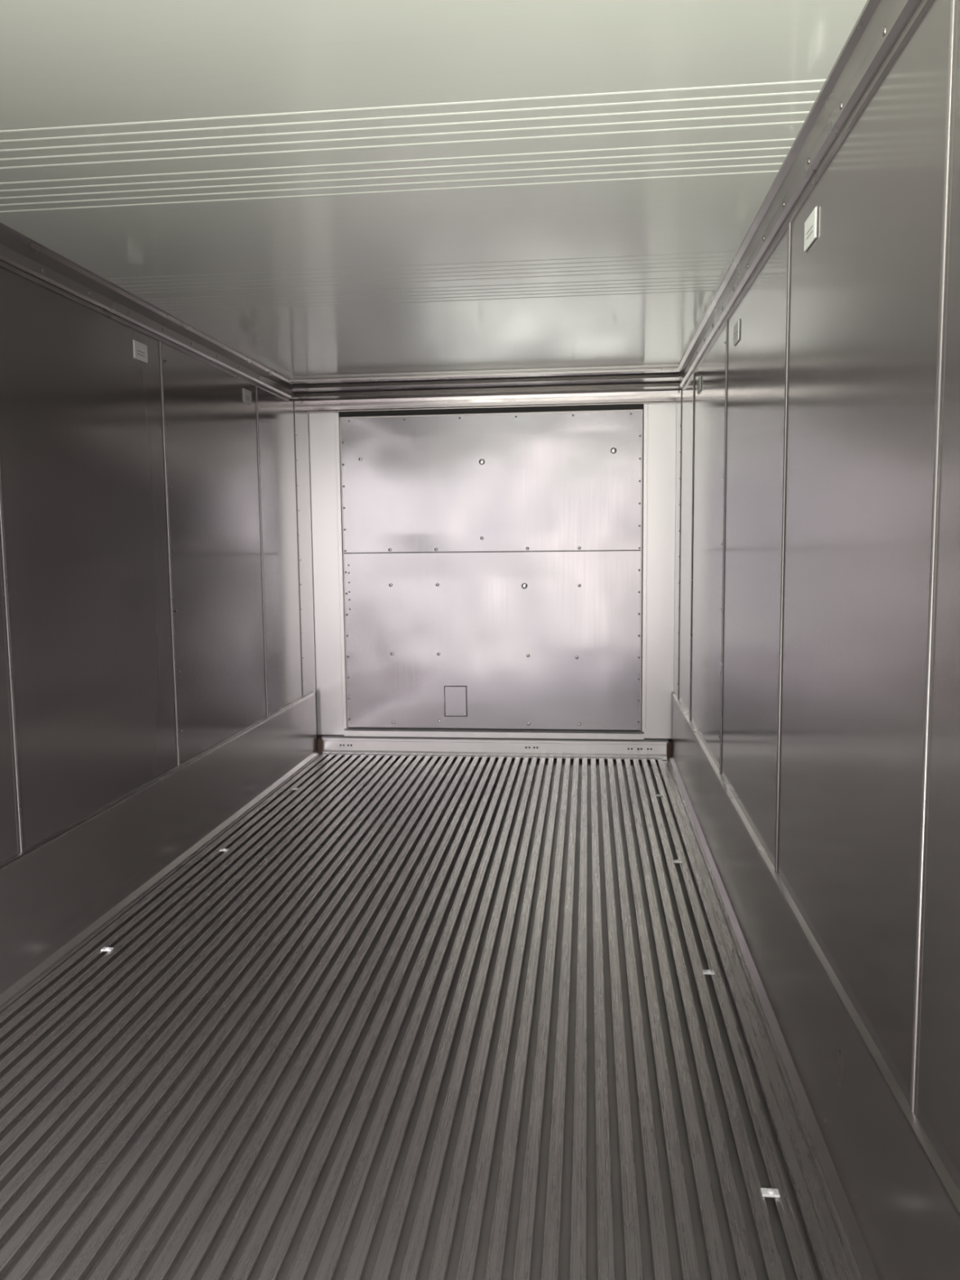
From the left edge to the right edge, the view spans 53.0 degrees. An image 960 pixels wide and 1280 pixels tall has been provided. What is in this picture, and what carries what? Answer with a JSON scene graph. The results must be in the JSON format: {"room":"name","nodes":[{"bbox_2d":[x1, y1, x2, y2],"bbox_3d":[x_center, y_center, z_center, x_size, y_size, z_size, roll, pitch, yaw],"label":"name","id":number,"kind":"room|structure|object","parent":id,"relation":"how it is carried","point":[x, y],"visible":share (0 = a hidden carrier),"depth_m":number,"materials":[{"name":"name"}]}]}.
{"room":"refrigerated shipping container","nodes":[
{"label":"refrigerated shipping container","id":0,"kind":"room"},
{"bbox_2d":[0,267,318,862],"bbox_3d":[-1.445,-0.096,3.115,0.087,2.450,6.360,0,6,6],"label":"wall","id":1,"kind":"structure","parent":0,"point":[157,590],"depth_m":3.65,"materials":[{"name":"silver metal"}]},
{"bbox_2d":[132,338,147,364],"bbox_3d":[-1.331,-1.130,3.775,0.006,0.072,0.120,0,6,6],"label":"label","id":2,"kind":"object","parent":1,"relation":"attached to","point":[140,349],"visible":1,"depth_m":3.77,"materials":[{"name":"plastic"}]},
{"bbox_2d":[0,222,292,400],"bbox_3d":[-1.427,-1.155,2.746,0.045,0.109,5.850,0,6,6],"label":"trim","id":3,"kind":"structure","parent":1,"relation":"attached to","point":[20,255],"depth_m":3.58,"materials":[{"name":"metal"}]},
{"bbox_2d":[0,691,319,1009],"bbox_3d":[-1.391,0.848,3.121,0.034,0.409,6.190,0,6,6],"label":"baseboard","id":4,"kind":"structure","parent":1,"relation":"attached to","point":[57,893],"depth_m":3.65,"materials":[{"name":"metal"}]},
{"bbox_2d":[242,387,251,405],"bbox_3d":[-1.198,-1.253,4.961,0.006,0.072,0.120,0,6,6],"label":"label","id":5,"kind":"object","parent":1,"relation":"attached to","point":[246,394],"visible":1,"depth_m":4.95,"materials":[{"name":"plastic"}]},
{"bbox_2d":[0,754,862,1279],"bbox_3d":[-0.263,1.123,3.109,2.440,0.160,6.360,0,6,6],"label":"floor","id":6,"kind":"structure","parent":0,"point":[418,1018],"depth_m":2.54,"materials":[{"name":"metal"}]},
{"bbox_2d":[100,946,113,951],"bbox_3d":[-1.251,1.036,3.231,0.036,0.010,0.022,0,6,6],"label":"clip","id":7,"kind":"object","parent":6,"relation":"on","point":[104,948],"visible":1,"depth_m":3.22,"materials":[{"name":"silver metal"}]},
{"bbox_2d":[218,848,228,851],"bbox_3d":[-1.135,0.928,4.269,0.036,0.010,0.022,0,6,6],"label":"clip","id":8,"kind":"object","parent":6,"relation":"on","point":[221,849],"visible":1,"depth_m":4.26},
{"bbox_2d":[673,859,682,862],"bbox_3d":[0.831,0.929,4.049,0.036,0.010,0.022,0,6,6],"label":"clip","id":9,"kind":"object","parent":6,"relation":"on","point":[677,860],"visible":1,"depth_m":4.04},
{"bbox_2d":[702,969,715,974],"bbox_3d":[0.715,1.036,3.011,0.036,0.010,0.022,0,6,6],"label":"clip","id":10,"kind":"object","parent":6,"relation":"on","point":[704,971],"visible":1,"depth_m":3.00,"materials":[{"name":"silver metal"}]},
{"bbox_2d":[760,1187,780,1197],"bbox_3d":[0.601,1.142,1.993,0.036,0.010,0.022,0,6,6],"label":"clip","id":11,"kind":"object","parent":6,"relation":"on","point":[766,1192],"visible":1,"depth_m":1.99,"materials":[{"name":"silver metal"}]},
{"bbox_2d":[0,0,867,379],"bbox_3d":[-0.289,-1.284,2.863,2.440,0.102,6.360,0,6,6],"label":"ceiling","id":12,"kind":"structure","parent":0,"point":[314,188],"depth_m":2.37,"materials":[{"name":"metal"}]},
{"bbox_2d":[318,404,672,761],"bbox_3d":[0.072,-0.418,6.099,2.440,2.490,0.100,0,6,6],"label":"wall","id":13,"kind":"structure","parent":0,"point":[319,735],"depth_m":6.12,"materials":[{"name":"grey metal"}]},
{"bbox_2d":[287,367,680,417],"bbox_3d":[0.025,-1.447,5.676,2.278,0.154,0.532,0,6,6],"label":"trim","id":14,"kind":"structure","parent":13,"relation":"attached to","point":[615,388],"depth_m":5.68,"materials":[{"name":"metal"}]},
{"bbox_2d":[339,408,643,730],"bbox_3d":[0.064,-0.415,6.027,1.878,1.969,0.042,0,6,6],"label":"access panel","id":15,"kind":"object","parent":13,"relation":"attached to","point":[492,562],"visible":1,"depth_m":6.01,"materials":[{"name":"metal"}]},
{"bbox_2d":[307,403,676,738],"bbox_3d":[0.065,-0.406,6.033,2.278,2.050,0.033,0,6,6],"label":"trim","id":16,"kind":"structure","parent":13,"relation":"attached to","point":[660,420],"depth_m":6.00,"materials":[{"name":"white metal"}]},
{"bbox_2d":[317,727,671,759],"bbox_3d":[0.074,0.656,6.116,2.246,0.170,0.084,0,6,6],"label":"trim","id":17,"kind":"structure","parent":13,"relation":"attached to","point":[531,743],"depth_m":6.10,"materials":[{"name":"grey metal"}]},
{"bbox_2d":[674,0,959,1191],"bbox_3d":[0.893,-0.095,2.854,0.087,2.450,6.360,0,6,6],"label":"wall","id":18,"kind":"structure","parent":0,"point":[817,612],"depth_m":1.91,"materials":[{"name":"silver metal"}]},
{"bbox_2d":[697,375,701,394],"bbox_3d":[1.050,-1.222,4.612,0.006,0.072,0.120,0,6,6],"label":"label","id":19,"kind":"object","parent":18,"relation":"attached to","point":[699,380],"visible":1,"depth_m":4.60,"materials":[{"name":"metal"}]},
{"bbox_2d":[733,318,740,346],"bbox_3d":[0.921,-1.102,3.455,0.006,0.072,0.120,0,6,6],"label":"label","id":20,"kind":"object","parent":18,"relation":"attached to","point":[737,326],"visible":1,"depth_m":3.44,"materials":[{"name":"plastic"}]},
{"bbox_2d":[677,0,933,390],"bbox_3d":[0.794,-1.154,2.498,0.045,0.109,5.850,0,6,6],"label":"trim","id":21,"kind":"structure","parent":18,"relation":"attached to","point":[882,28],"depth_m":2.16,"materials":[{"name":"metal"}]},
{"bbox_2d":[804,205,817,252],"bbox_3d":[0.792,-0.983,2.308,0.006,0.072,0.120,0,6,6],"label":"label","id":22,"kind":"object","parent":18,"relation":"attached to","point":[811,223],"visible":1,"depth_m":2.29,"materials":[{"name":"plastic"}]},
{"bbox_2d":[669,693,959,1279],"bbox_3d":[0.841,0.849,2.872,0.034,0.409,6.190,0,6,6],"label":"baseboard","id":23,"kind":"structure","parent":18,"relation":"attached to","point":[896,1202],"depth_m":2.05,"materials":[{"name":"metal"}]}
]}

